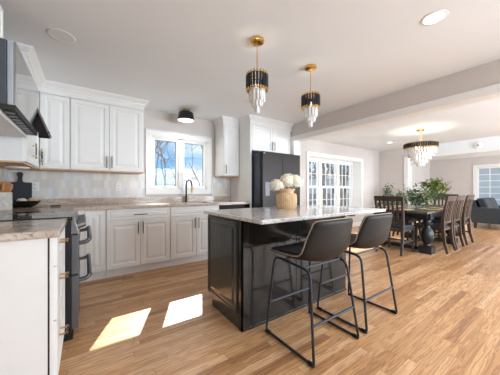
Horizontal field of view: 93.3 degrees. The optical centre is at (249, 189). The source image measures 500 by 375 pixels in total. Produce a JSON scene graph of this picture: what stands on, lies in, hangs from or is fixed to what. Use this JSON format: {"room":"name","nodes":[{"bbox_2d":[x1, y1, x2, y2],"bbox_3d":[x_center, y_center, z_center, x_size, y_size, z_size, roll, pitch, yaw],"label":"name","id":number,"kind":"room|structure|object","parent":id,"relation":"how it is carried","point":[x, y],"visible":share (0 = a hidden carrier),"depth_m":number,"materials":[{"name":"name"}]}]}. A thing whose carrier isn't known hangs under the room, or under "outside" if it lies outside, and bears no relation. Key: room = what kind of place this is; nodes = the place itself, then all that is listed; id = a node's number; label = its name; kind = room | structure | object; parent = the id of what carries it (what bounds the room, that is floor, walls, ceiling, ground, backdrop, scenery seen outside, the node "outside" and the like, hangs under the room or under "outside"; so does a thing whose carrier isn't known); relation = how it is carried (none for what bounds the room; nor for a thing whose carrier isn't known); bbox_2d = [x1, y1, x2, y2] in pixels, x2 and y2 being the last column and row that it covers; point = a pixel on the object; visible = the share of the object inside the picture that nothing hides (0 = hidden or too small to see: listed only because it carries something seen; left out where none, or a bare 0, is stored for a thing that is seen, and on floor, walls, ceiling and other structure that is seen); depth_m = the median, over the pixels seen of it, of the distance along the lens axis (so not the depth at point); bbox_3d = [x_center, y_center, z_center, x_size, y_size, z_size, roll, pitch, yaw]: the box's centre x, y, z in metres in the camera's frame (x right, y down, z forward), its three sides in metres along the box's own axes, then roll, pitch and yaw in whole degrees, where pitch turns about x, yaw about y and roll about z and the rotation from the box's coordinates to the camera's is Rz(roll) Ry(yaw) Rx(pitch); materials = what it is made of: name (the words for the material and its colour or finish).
{"room":"kitchen","nodes":[
{"label":"kitchen","id":0,"kind":"room"},
{"bbox_2d":[37,109,429,222],"bbox_3d":[2.624,-0.099,6.953,13.830,2.440,0.150,0,0,-35],"label":"wall","id":1,"kind":"structure","parent":0,"point":[157,120],"depth_m":6.15,"materials":[{"name":"beige paint"}]},
{"bbox_2d":[31,182,38,190],"bbox_3d":[-2.787,-0.044,3.061,0.074,0.114,0.010,0,0,-35],"label":"outlet","id":2,"kind":"object","parent":1,"relation":"attached to","point":[35,185],"visible":0.94,"depth_m":3.06,"materials":[{"name":"white plastic"}]},
{"bbox_2d":[38,92,70,171],"bbox_3d":[-2.500,-0.720,3.033,0.308,0.939,0.372,0,0,-35],"label":"upper cabinet","id":3,"kind":"object","parent":1,"relation":"attached to","point":[54,110],"visible":0.91,"depth_m":2.92,"materials":[{"name":"white paint"}]},
{"bbox_2d":[9,170,144,198],"bbox_3d":[-2.348,-0.059,3.381,1.585,0.440,0.008,0,0,-35],"label":"backsplash","id":4,"kind":"structure","parent":1,"relation":"attached to","point":[52,184],"depth_m":3.35,"materials":[{"name":"tile"}]},
{"bbox_2d":[6,39,148,110],"bbox_3d":[-2.100,-1.246,2.915,0.743,0.144,1.961,0,0,21],"label":"trim","id":5,"kind":"structure","parent":1,"relation":"attached to","point":[28,52],"depth_m":2.98,"materials":[{"name":"white paint"}]},
{"bbox_2d":[70,98,143,173],"bbox_3d":[-2.016,-0.720,3.372,0.870,0.939,0.372,0,0,-35],"label":"upper cabinet","id":6,"kind":"object","parent":1,"relation":"attached to","point":[104,138],"visible":1,"depth_m":3.22,"materials":[{"name":"white paint"}]},
{"bbox_2d":[116,183,120,190],"bbox_3d":[-2.008,-0.044,3.606,0.074,0.114,0.010,0,0,-35],"label":"outlet","id":7,"kind":"object","parent":1,"relation":"attached to","point":[118,185],"visible":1,"depth_m":3.60,"materials":[{"name":"white plastic"}]},
{"bbox_2d":[145,128,211,194],"bbox_3d":[-1.245,-0.463,4.211,1.175,1.073,0.171,0,0,-35],"label":"window","id":8,"kind":"structure","parent":1,"relation":"in","point":[151,135],"depth_m":4.15,"materials":[{"name":"white paint"}]},
{"bbox_2d":[212,175,230,195],"bbox_3d":[-0.562,-0.059,4.630,0.415,0.440,0.008,0,0,-35],"label":"backsplash","id":9,"kind":"structure","parent":1,"relation":"attached to","point":[221,186],"depth_m":4.63,"materials":[{"name":"tile"}]},
{"bbox_2d":[215,125,238,177],"bbox_3d":[-0.423,-0.720,4.486,0.344,0.939,0.372,0,0,-35],"label":"upper cabinet","id":10,"kind":"object","parent":1,"relation":"attached to","point":[226,137],"visible":1,"depth_m":4.37,"materials":[{"name":"white paint"}]},
{"bbox_2d":[212,114,293,131],"bbox_3d":[0.105,-1.246,4.386,1.615,0.144,0.545,0,0,-8],"label":"trim","id":11,"kind":"structure","parent":1,"relation":"attached to","point":[248,119],"depth_m":4.36,"materials":[{"name":"white paint"}]},
{"bbox_2d":[252,124,290,153],"bbox_3d":[0.242,-0.952,4.740,0.961,0.475,0.718,0,0,-35],"label":"upper cabinet","id":12,"kind":"object","parent":1,"relation":"attached to","point":[268,139],"visible":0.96,"depth_m":4.45,"materials":[{"name":"white paint"}]},
{"bbox_2d":[306,151,363,214],"bbox_3d":[2.407,-0.105,6.941,2.644,1.772,0.442,0,0,-35],"label":"window","id":13,"kind":"structure","parent":1,"relation":"in","point":[356,165],"depth_m":7.25,"materials":[{"name":"white paint"}]},
{"bbox_2d":[352,222,360,226],"bbox_3d":[2.512,1.061,6.774,4.720,0.120,0.016,0,0,-35],"label":"baseboard","id":14,"kind":"structure","parent":1,"relation":"attached to","point":[354,223],"depth_m":7.32,"materials":[{"name":"white paint"}]},
{"bbox_2d":[410,166,411,192],"bbox_3d":[5.985,0.030,9.258,1.424,1.982,0.140,0,0,-35],"label":"window","id":15,"kind":"structure","parent":1,"relation":"in","point":[410,166],"depth_m":9.57,"materials":[{"name":"white paint"}]},
{"bbox_2d":[0,0,499,160],"bbox_3d":[4.517,-1.419,4.116,13.980,0.200,7.870,0,0,-35],"label":"ceiling","id":16,"kind":"structure","parent":0,"point":[196,56],"depth_m":2.26,"materials":[{"name":"paint"}]},
{"bbox_2d":[46,28,75,42],"bbox_3d":[-1.615,-1.317,2.022,0.200,0.004,0.200,0,0,-35],"label":"speaker","id":17,"kind":"object","parent":16,"relation":"in","point":[57,34],"visible":1,"depth_m":2.01,"materials":[{"name":"white plastic"}]},
{"bbox_2d":[177,109,193,122],"bbox_3d":[-1.051,-1.228,3.877,0.272,0.182,0.272,0,0,-35],"label":"ceiling lamp","id":18,"kind":"object","parent":16,"relation":"attached to","point":[185,116],"visible":1,"depth_m":3.80,"materials":[{"name":"black metal"}]},
{"bbox_2d":[178,118,193,122],"bbox_3d":[-1.051,-1.145,3.877,0.260,0.016,0.260,0,0,-35],"label":"diffuser","id":19,"kind":"object","parent":18,"relation":"attached to","point":[185,120],"depth_m":3.86,"materials":[{"name":"white glass"}]},
{"bbox_2d":[246,35,267,113],"bbox_3d":[0.062,-0.996,2.075,0.199,0.645,0.199,0,0,-35],"label":"pendant light","id":20,"kind":"object","parent":16,"relation":"hanging from","point":[257,92],"visible":1,"depth_m":2.02,"materials":[{"name":"gold metal"}]},
{"bbox_2d":[301,64,319,126],"bbox_3d":[0.649,-0.996,2.528,0.199,0.645,0.199,0,0,-35],"label":"pendant light","id":21,"kind":"object","parent":16,"relation":"hanging from","point":[310,106],"visible":1,"depth_m":2.48,"materials":[{"name":"gold metal"}]},
{"bbox_2d":[403,129,438,166],"bbox_3d":[3.720,-0.914,5.151,0.633,0.810,0.632,0,0,-35],"label":"chandelier","id":22,"kind":"object","parent":16,"relation":"hanging from","point":[420,152],"visible":1,"depth_m":5.00,"materials":[{"name":"clear glass"}]},
{"bbox_2d":[420,10,447,25],"bbox_3d":[1.411,-1.317,1.810,0.170,0.004,0.170,0,0,-35],"label":"recessed light","id":23,"kind":"object","parent":16,"relation":"in","point":[432,18],"visible":1,"depth_m":1.80,"materials":[{"name":"white plastic"}]},
{"bbox_2d":[58,218,499,374],"bbox_3d":[4.646,1.181,3.931,13.980,0.120,7.420,0,0,-35],"label":"floor","id":24,"kind":"structure","parent":0,"point":[159,321],"depth_m":1.94,"materials":[{"name":"brown wood"}]},
{"bbox_2d":[0,228,68,374],"bbox_3d":[-1.433,0.684,1.310,0.692,0.874,0.610,0,0,-35],"label":"base cabinet","id":25,"kind":"object","parent":24,"relation":"on","point":[32,272],"visible":0.91,"depth_m":1.18,"materials":[{"name":"white paint"}]},
{"bbox_2d":[0,218,67,241],"bbox_3d":[-1.439,0.226,1.290,0.670,0.039,0.643,0,0,-35],"label":"countertop","id":26,"kind":"structure","parent":25,"relation":"on","point":[21,230],"depth_m":1.23,"materials":[{"name":"beige stone"}]},
{"bbox_2d":[0,210,91,341],"bbox_3d":[-1.780,0.660,1.909,0.821,0.922,0.755,0,0,-35],"label":"range","id":27,"kind":"object","parent":24,"relation":"on","point":[75,222],"visible":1,"depth_m":1.78,"materials":[{"name":"black metal"}]},
{"bbox_2d":[0,210,77,221],"bbox_3d":[-1.824,0.213,1.878,0.713,0.030,0.755,0,0,-35],"label":"cooktop","id":28,"kind":"object","parent":27,"relation":"in","point":[72,215],"depth_m":1.85,"materials":[{"name":"black glass"}]},
{"bbox_2d":[78,210,105,282],"bbox_3d":[-2.117,0.684,3.126,0.312,0.874,0.670,0,0,-35],"label":"base cabinet","id":29,"kind":"object","parent":24,"relation":"on","point":[96,219],"visible":0.72,"depth_m":2.88,"materials":[{"name":"white paint"}]},
{"bbox_2d":[105,207,169,277],"bbox_3d":[-1.653,0.684,3.428,0.789,0.874,0.708,0,0,-35],"label":"base cabinet","id":30,"kind":"object","parent":24,"relation":"on","point":[137,240],"visible":0.97,"depth_m":3.15,"materials":[{"name":"white paint"}]},
{"bbox_2d":[0,200,249,212],"bbox_3d":[-1.362,0.226,3.364,3.173,0.039,1.145,0,0,-35],"label":"countertop","id":31,"kind":"structure","parent":30,"relation":"on","point":[86,207],"depth_m":3.14,"materials":[{"name":"beige stone"}]},
{"bbox_2d":[0,181,10,191],"bbox_3d":[-2.661,0.055,2.569,0.082,0.298,0.020,0,0,-35],"label":"board","id":32,"kind":"object","parent":31,"relation":"on","point":[8,183],"visible":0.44,"depth_m":2.57,"materials":[{"name":"brown wood"}]},
{"bbox_2d":[0,192,11,210],"bbox_3d":[-2.484,0.114,2.360,0.132,0.182,0.135,0,0,-35],"label":"utensil crock","id":33,"kind":"object","parent":31,"relation":"on","point":[5,197],"visible":1,"depth_m":2.33,"materials":[{"name":"ceramic"}]},
{"bbox_2d":[1,183,6,191],"bbox_3d":[-2.452,0.059,2.339,0.054,0.266,0.048,0,0,-35],"label":"wooden spoon","id":34,"kind":"object","parent":33,"relation":"in","point":[4,185],"visible":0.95,"depth_m":2.34,"materials":[{"name":"brown wood"}]},
{"bbox_2d":[11,172,31,206],"bbox_3d":[-2.855,-0.010,2.928,0.224,0.430,0.040,0,0,-35],"label":"cutting board","id":35,"kind":"object","parent":31,"relation":"on","point":[21,189],"visible":0.59,"depth_m":2.93,"materials":[{"name":"wood"}]},
{"bbox_2d":[12,200,40,206],"bbox_3d":[-2.683,0.166,2.834,0.268,0.077,0.268,0,0,-35],"label":"bowl","id":36,"kind":"object","parent":31,"relation":"on","point":[17,203],"visible":0.88,"depth_m":2.76,"materials":[{"name":"black ceramic"}]},
{"bbox_2d":[27,197,37,200],"bbox_3d":[-2.637,0.127,2.866,0.102,0.072,0.098,0,0,-35],"label":"bread roll","id":37,"kind":"object","parent":36,"relation":"in","point":[33,198],"visible":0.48,"depth_m":2.84,"materials":[{"name":"beige food"}]},
{"bbox_2d":[35,196,230,205],"bbox_3d":[-1.362,0.161,3.365,3.173,0.090,1.146,0,0,-35],"label":"backsplash strip","id":38,"kind":"object","parent":31,"relation":"on","point":[64,201],"visible":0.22,"depth_m":3.63,"materials":[{"name":"beige stone"}]},
{"bbox_2d":[185,179,192,201],"bbox_3d":[-1.035,0.009,4.077,0.132,0.392,0.228,0,0,-35],"label":"faucet","id":39,"kind":"object","parent":31,"relation":"on","point":[186,198],"visible":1,"depth_m":4.11,"materials":[{"name":"black metal"}]},
{"bbox_2d":[169,205,218,265],"bbox_3d":[-1.004,0.684,3.881,0.789,0.874,0.708,0,0,-35],"label":"base cabinet","id":40,"kind":"object","parent":24,"relation":"on","point":[188,224],"visible":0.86,"depth_m":3.56,"materials":[{"name":"white paint"}]},
{"bbox_2d":[219,204,249,209],"bbox_3d":[-0.424,0.677,4.268,0.596,0.848,0.719,0,0,-35],"label":"dishwasher","id":41,"kind":"object","parent":24,"relation":"on","point":[236,206],"visible":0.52,"depth_m":4.00,"materials":[{"name":"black metal"}]},
{"bbox_2d":[231,124,251,207],"bbox_3d":[-0.177,-0.034,4.470,0.032,2.310,0.680,0,0,-35],"label":"panel","id":42,"kind":"object","parent":24,"relation":"on","point":[241,186],"visible":0.36,"depth_m":4.33,"materials":[{"name":"white paint"}]},
{"bbox_2d":[252,151,299,207],"bbox_3d":[0.344,0.221,4.603,0.914,1.770,0.950,0,0,-35],"label":"refrigerator","id":43,"kind":"object","parent":24,"relation":"on","point":[267,166],"visible":0.4,"depth_m":4.13,"materials":[{"name":"metal"}]},
{"bbox_2d":[208,214,354,331],"bbox_3d":[0.352,0.679,2.467,1.406,0.884,0.760,0,0,-35],"label":"kitchen island","id":44,"kind":"object","parent":24,"relation":"on","point":[240,259],"visible":0.69,"depth_m":2.06,"materials":[{"name":"black paint"}]},
{"bbox_2d":[204,204,385,224],"bbox_3d":[0.511,0.220,2.478,1.722,0.030,0.953,0,0,-35],"label":"island countertop","id":45,"kind":"structure","parent":44,"relation":"on","point":[260,215],"depth_m":2.15,"materials":[{"name":"stone"}]},
{"bbox_2d":[276,188,296,208],"bbox_3d":[0.402,0.094,2.593,0.228,0.220,0.227,0,0,-35],"label":"vase","id":46,"kind":"object","parent":45,"relation":"on","point":[286,199],"visible":0.95,"depth_m":2.51,"materials":[{"name":"brown wood"}]},
{"bbox_2d":[269,179,284,190],"bbox_3d":[0.301,0.020,2.596,0.182,0.285,0.178,0,0,-35],"label":"hydrangea","id":47,"kind":"object","parent":46,"relation":"in","point":[276,185],"visible":0.91,"depth_m":2.54,"materials":[{"name":"beige plant"}]},
{"bbox_2d":[280,174,295,187],"bbox_3d":[0.419,-0.010,2.605,0.197,0.342,0.198,0,0,-35],"label":"hydrangea","id":48,"kind":"object","parent":46,"relation":"in","point":[286,179],"visible":0.79,"depth_m":2.54,"materials":[{"name":"beige plant"}]},
{"bbox_2d":[290,175,303,188],"bbox_3d":[0.474,-0.004,2.588,0.254,0.332,0.181,0,0,-35],"label":"hydrangea","id":49,"kind":"object","parent":46,"relation":"in","point":[298,180],"visible":0.73,"depth_m":2.55,"materials":[{"name":"beige plant"}]},
{"bbox_2d":[265,217,358,367],"bbox_3d":[0.479,0.656,1.810,0.534,0.929,0.517,0,0,-35],"label":"bar stool","id":50,"kind":"object","parent":24,"relation":"on","point":[326,239],"visible":1,"depth_m":1.62,"materials":[{"name":"grey leather"}]},
{"bbox_2d":[317,213,397,333],"bbox_3d":[0.988,0.656,2.165,0.534,0.929,0.517,0,0,-35],"label":"bar stool","id":51,"kind":"object","parent":24,"relation":"on","point":[374,230],"visible":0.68,"depth_m":1.95,"materials":[{"name":"leather"}]},
{"bbox_2d":[374,196,414,256],"bbox_3d":[2.629,0.614,4.297,0.556,1.015,0.493,0,0,-35],"label":"dining chair","id":52,"kind":"object","parent":24,"relation":"on","point":[396,226],"visible":0.73,"depth_m":4.12,"materials":[{"name":"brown wood"}]},
{"bbox_2d":[391,224,412,227],"bbox_3d":[2.681,0.642,4.333,0.380,0.032,0.419,0,0,-35],"label":"cushion","id":53,"kind":"object","parent":52,"relation":"on","point":[392,225],"depth_m":4.18,"materials":[{"name":"fabric"}]},
{"bbox_2d":[383,194,416,239],"bbox_3d":[3.437,0.614,5.433,0.493,1.015,0.556,0,0,-35],"label":"dining chair","id":54,"kind":"object","parent":24,"relation":"on","point":[408,220],"visible":0.31,"depth_m":5.32,"materials":[{"name":"wood"}]},
{"bbox_2d":[394,216,414,219],"bbox_3d":[3.473,0.642,5.381,0.419,0.032,0.380,0,0,-35],"label":"cushion","id":55,"kind":"object","parent":54,"relation":"on","point":[406,218],"depth_m":5.27,"materials":[{"name":"fabric"}]},
{"bbox_2d":[396,194,422,234],"bbox_3d":[3.974,0.614,5.808,0.493,1.015,0.556,0,0,-35],"label":"dining chair","id":56,"kind":"object","parent":24,"relation":"on","point":[418,219],"visible":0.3,"depth_m":5.84,"materials":[{"name":"wood"}]},
{"bbox_2d":[366,205,457,254],"bbox_3d":[3.565,0.741,5.006,2.420,0.760,1.120,0,0,-35],"label":"dining table","id":57,"kind":"object","parent":24,"relation":"on","point":[426,235],"visible":0.4,"depth_m":4.20,"materials":[{"name":"black paint"}]},
{"bbox_2d":[420,208,442,209],"bbox_3d":[3.465,0.354,4.485,0.440,0.014,0.310,0,0,-35],"label":"placemat","id":58,"kind":"object","parent":57,"relation":"on","point":[420,208],"visible":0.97,"depth_m":4.43,"materials":[{"name":"fabric"}]},
{"bbox_2d":[418,176,451,201],"bbox_3d":[5.765,0.334,7.405,0.917,1.573,0.863,0,0,-45],"label":"potted tree","id":59,"kind":"object","parent":24,"relation":"on","point":[435,184],"visible":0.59,"depth_m":7.24,"materials":[{"name":"green plant"}]},
{"bbox_2d":[414,196,456,253],"bbox_3d":[3.496,0.614,4.441,0.493,1.015,0.556,0,0,-35],"label":"dining chair","id":60,"kind":"object","parent":24,"relation":"on","point":[442,226],"visible":0.86,"depth_m":4.27,"materials":[{"name":"brown wood"}]},
{"bbox_2d":[416,222,446,226],"bbox_3d":[3.460,0.642,4.493,0.419,0.032,0.380,0,0,-35],"label":"cushion","id":61,"kind":"object","parent":60,"relation":"on","point":[435,224],"depth_m":4.41,"materials":[{"name":"fabric"}]},
{"bbox_2d":[433,194,458,233],"bbox_3d":[4.697,0.614,5.748,0.556,1.015,0.493,0,0,-35],"label":"dining chair","id":62,"kind":"object","parent":24,"relation":"on","point":[444,195],"visible":0.12,"depth_m":5.92,"materials":[{"name":"wood"}]},
{"bbox_2d":[431,195,465,249],"bbox_3d":[3.922,0.614,4.739,0.493,1.015,0.556,0,0,-35],"label":"dining chair","id":63,"kind":"object","parent":24,"relation":"on","point":[456,216],"visible":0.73,"depth_m":4.60,"materials":[{"name":"wood"}]},
{"bbox_2d":[431,219,455,223],"bbox_3d":[3.886,0.642,4.791,0.419,0.032,0.380,0,0,-35],"label":"cushion","id":64,"kind":"object","parent":63,"relation":"on","point":[435,220],"depth_m":4.74,"materials":[{"name":"fabric"}]},
{"bbox_2d":[437,195,474,244],"bbox_3d":[4.459,0.614,5.115,0.493,1.015,0.556,0,0,-35],"label":"dining chair","id":65,"kind":"object","parent":24,"relation":"on","point":[465,215],"visible":0.7,"depth_m":4.89,"materials":[{"name":"wood"}]},
{"bbox_2d":[468,198,499,227],"bbox_3d":[7.477,0.686,7.299,1.780,0.870,0.795,0,0,-35],"label":"sofa","id":66,"kind":"object","parent":24,"relation":"on","point":[484,210],"visible":0.94,"depth_m":6.89,"materials":[{"name":"grey fabric"}]},
{"bbox_2d":[477,198,493,207],"bbox_3d":[7.138,0.449,7.138,0.680,0.395,0.294,0,0,-35],"label":"cushion","id":67,"kind":"object","parent":66,"relation":"on","point":[481,202],"depth_m":7.00,"materials":[{"name":"grey fabric"}]},
{"bbox_2d":[489,198,498,207],"bbox_3d":[7.711,0.449,7.540,0.680,0.395,0.294,0,0,-35],"label":"cushion","id":68,"kind":"object","parent":66,"relation":"on","point":[493,201],"depth_m":7.44,"materials":[{"name":"grey fabric"}]},
{"bbox_3d":[4.420,0.761,7.605,0.480,0.720,0.400,0,0,-35],"label":"side table","id":69,"kind":"object","parent":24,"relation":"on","visible":0},
{"bbox_2d":[382,183,393,201],"bbox_3d":[4.444,0.061,7.620,0.386,0.679,0.409,0,0,15],"label":"potted plant","id":70,"kind":"object","parent":69,"relation":"on","point":[385,186],"visible":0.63,"depth_m":7.57,"materials":[{"name":"green plant"}]},
{"bbox_2d":[291,59,499,136],"bbox_3d":[2.539,-0.099,2.459,0.140,2.440,7.120,0,0,-35],"label":"wall","id":71,"kind":"structure","parent":0,"point":[487,74],"depth_m":2.99,"materials":[{"name":"beige paint"}]},
{"bbox_2d":[291,83,499,154],"bbox_3d":[2.729,0.026,2.186,0.182,2.190,6.455,0,0,-35],"label":"trim","id":72,"kind":"structure","parent":71,"relation":"attached to","point":[493,91],"depth_m":3.05,"materials":[{"name":"white paint"}]},
{"bbox_2d":[379,136,499,205],"bbox_3d":[6.539,-0.099,5.255,0.140,2.440,7.120,0,0,-35],"label":"wall","id":73,"kind":"structure","parent":0,"point":[391,162],"depth_m":7.62,"materials":[{"name":"beige paint"}]},
{"bbox_2d":[404,147,499,203],"bbox_3d":[6.763,0.041,4.930,0.185,2.160,6.330,0,0,-35],"label":"trim","id":74,"kind":"structure","parent":73,"relation":"attached to","point":[406,159],"depth_m":6.83,"materials":[{"name":"white paint"}]},
{"bbox_2d":[473,142,482,148],"bbox_3d":[5.859,-1.149,6.067,0.043,0.179,0.179,0,0,-35],"label":"smoke detector","id":75,"kind":"object","parent":73,"relation":"attached to","point":[477,145],"visible":1,"depth_m":6.05,"materials":[{"name":"white plastic"}]},
{"bbox_2d":[430,155,499,210],"bbox_3d":[10.313,-0.099,7.894,0.150,2.440,7.120,0,0,-35],"label":"wall","id":76,"kind":"structure","parent":0,"point":[458,171],"depth_m":9.95,"materials":[{"name":"beige paint"}]},
{"bbox_2d":[473,164,499,199],"bbox_3d":[9.703,-0.120,8.675,0.110,1.762,2.204,0,0,-35],"label":"window","id":77,"kind":"structure","parent":76,"relation":"in","point":[476,168],"depth_m":9.47,"materials":[{"name":"white paint"}]},
{"bbox_3d":[-1.022,-0.099,-0.031,0.150,2.440,7.420,0,0,-35],"label":"wall","id":78,"kind":"structure","parent":0,"visible":0},
{"bbox_2d":[0,4,2,37],"bbox_3d":[-1.577,-1.097,1.191,0.320,0.235,0.760,0,0,-35],"label":"upper cabinet","id":79,"kind":"object","parent":78,"relation":"attached to","point":[1,9],"visible":0.89,"depth_m":1.56,"materials":[{"name":"white paint"}]},
{"bbox_2d":[0,167,8,180],"bbox_3d":[-2.266,-0.169,1.887,0.008,0.660,2.530,0,0,-35],"label":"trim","id":80,"kind":"structure","parent":78,"relation":"attached to","point":[4,173],"depth_m":2.76,"materials":[{"name":"tile"}]},
{"bbox_2d":[0,91,42,170],"bbox_3d":[-2.511,-0.720,2.560,0.358,0.939,1.125,0,0,-35],"label":"upper cabinet","id":81,"kind":"object","parent":78,"relation":"attached to","point":[14,151],"visible":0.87,"depth_m":2.18,"materials":[{"name":"white paint"}]},
{"bbox_2d":[4,166,29,168],"bbox_3d":[-2.526,-0.239,2.566,0.200,0.021,0.200,0,0,-35],"label":"puck light","id":82,"kind":"object","parent":81,"relation":"attached to","point":[8,167],"visible":0.99,"depth_m":2.51,"materials":[{"name":"white plastic"}]},
{"bbox_2d":[0,38,51,138],"bbox_3d":[-1.828,-0.694,1.720,0.515,0.450,0.855,0,0,-35],"label":"range hood","id":83,"kind":"object","parent":78,"relation":"attached to","point":[20,115],"visible":1,"depth_m":1.59,"materials":[{"name":"metal"}]},
{"bbox_2d":[0,103,37,135],"bbox_3d":[-1.724,-0.508,1.787,0.069,0.029,0.845,0,0,-35],"label":"vent grille","id":84,"kind":"object","parent":83,"relation":"attached to","point":[11,113],"depth_m":1.64,"materials":[{"name":"black metal"}]},
{"bbox_3d":[3.525,0.273,4.905,0.190,0.175,0.190,0,0,-35],"label":"glass vase","id":85,"kind":"object","parent":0,"visible":0},
{"bbox_2d":[391,183,445,206],"bbox_3d":[3.485,0.093,4.894,1.172,0.537,0.459,0,0,2],"label":"branches","id":86,"kind":"object","parent":85,"relation":"in","point":[411,198],"visible":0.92,"depth_m":4.88,"materials":[{"name":"green plant"}]},
{"label":"outside","id":87,"kind":"structure","parent":0,"visible":0},
{"bbox_3d":[-14.867,1.821,47.442,150.000,0.100,85.200,0,0,-35],"label":"ground","id":88,"kind":"structure","parent":87,"visible":0},
{"bbox_2d":[155,141,174,185],"bbox_3d":[-4.093,-1.651,8.769,4.658,6.952,3.642,0,0,-27],"label":"bare tree","id":89,"kind":"object","parent":88,"relation":"on","point":[155,141],"visible":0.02,"depth_m":9.44,"materials":[{"name":"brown plant"}]},
{"bbox_2d":[155,141,201,185],"bbox_3d":[-4.199,-1.588,13.030,5.350,6.831,6.066,0,0,2],"label":"bare tree","id":90,"kind":"object","parent":88,"relation":"on","point":[161,155],"visible":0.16,"depth_m":12.18,"materials":[{"name":"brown plant"}]},
{"bbox_2d":[157,146,201,185],"bbox_3d":[-2.058,-1.674,11.275,3.280,7.008,6.389,0,0,41],"label":"bare tree","id":91,"kind":"object","parent":88,"relation":"on","point":[196,146],"visible":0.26,"depth_m":10.87,"materials":[{"name":"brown plant"}]},
{"bbox_2d":[309,162,330,204],"bbox_3d":[3.833,-1.336,14.243,5.042,6.322,3.100,0,0,6],"label":"bare tree","id":92,"kind":"object","parent":88,"relation":"on","point":[323,167],"visible":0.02,"depth_m":14.05,"materials":[{"name":"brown plant"}]},
{"bbox_2d":[309,170,348,193],"bbox_3d":[13.293,-0.654,38.578,18.600,4.850,8.800,0,0,-35],"label":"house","id":93,"kind":"structure","parent":88,"relation":"on","point":[331,176],"depth_m":31.80,"materials":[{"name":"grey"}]},
{"bbox_2d":[309,193,348,205],"bbox_3d":[3.801,1.071,21.588,26.970,1.400,0.030,0,0,-35],"label":"fence","id":94,"kind":"object","parent":88,"relation":"on","point":[310,195],"visible":0.06,"depth_m":24.64,"materials":[{"name":"grey wood"}]},
{"bbox_2d":[324,163,340,195],"bbox_3d":[6.196,-1.701,19.653,5.573,7.106,3.822,0,0,-29],"label":"bare tree","id":95,"kind":"object","parent":88,"relation":"on","point":[331,169],"visible":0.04,"depth_m":19.68,"materials":[{"name":"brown plant"}]},
{"bbox_2d":[327,163,348,205],"bbox_3d":[6.647,-1.206,15.375,3.063,6.082,4.600,0,0,-35],"label":"bare tree","id":96,"kind":"object","parent":88,"relation":"on","point":[327,163],"visible":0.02,"depth_m":15.12,"materials":[{"name":"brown plant"}]},
{"bbox_2d":[332,165,348,205],"bbox_3d":[6.622,-1.390,16.821,2.905,6.462,4.614,0,0,-2],"label":"bare tree","id":97,"kind":"object","parent":88,"relation":"on","point":[341,196],"visible":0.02,"depth_m":16.17,"materials":[{"name":"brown plant"}]},
{"bbox_2d":[479,168,499,205],"bbox_3d":[21.395,-0.804,23.500,8.600,5.150,12.800,0,0,-35],"label":"house","id":98,"kind":"structure","parent":88,"relation":"on","point":[483,179],"depth_m":19.17,"materials":[{"name":"grey"}]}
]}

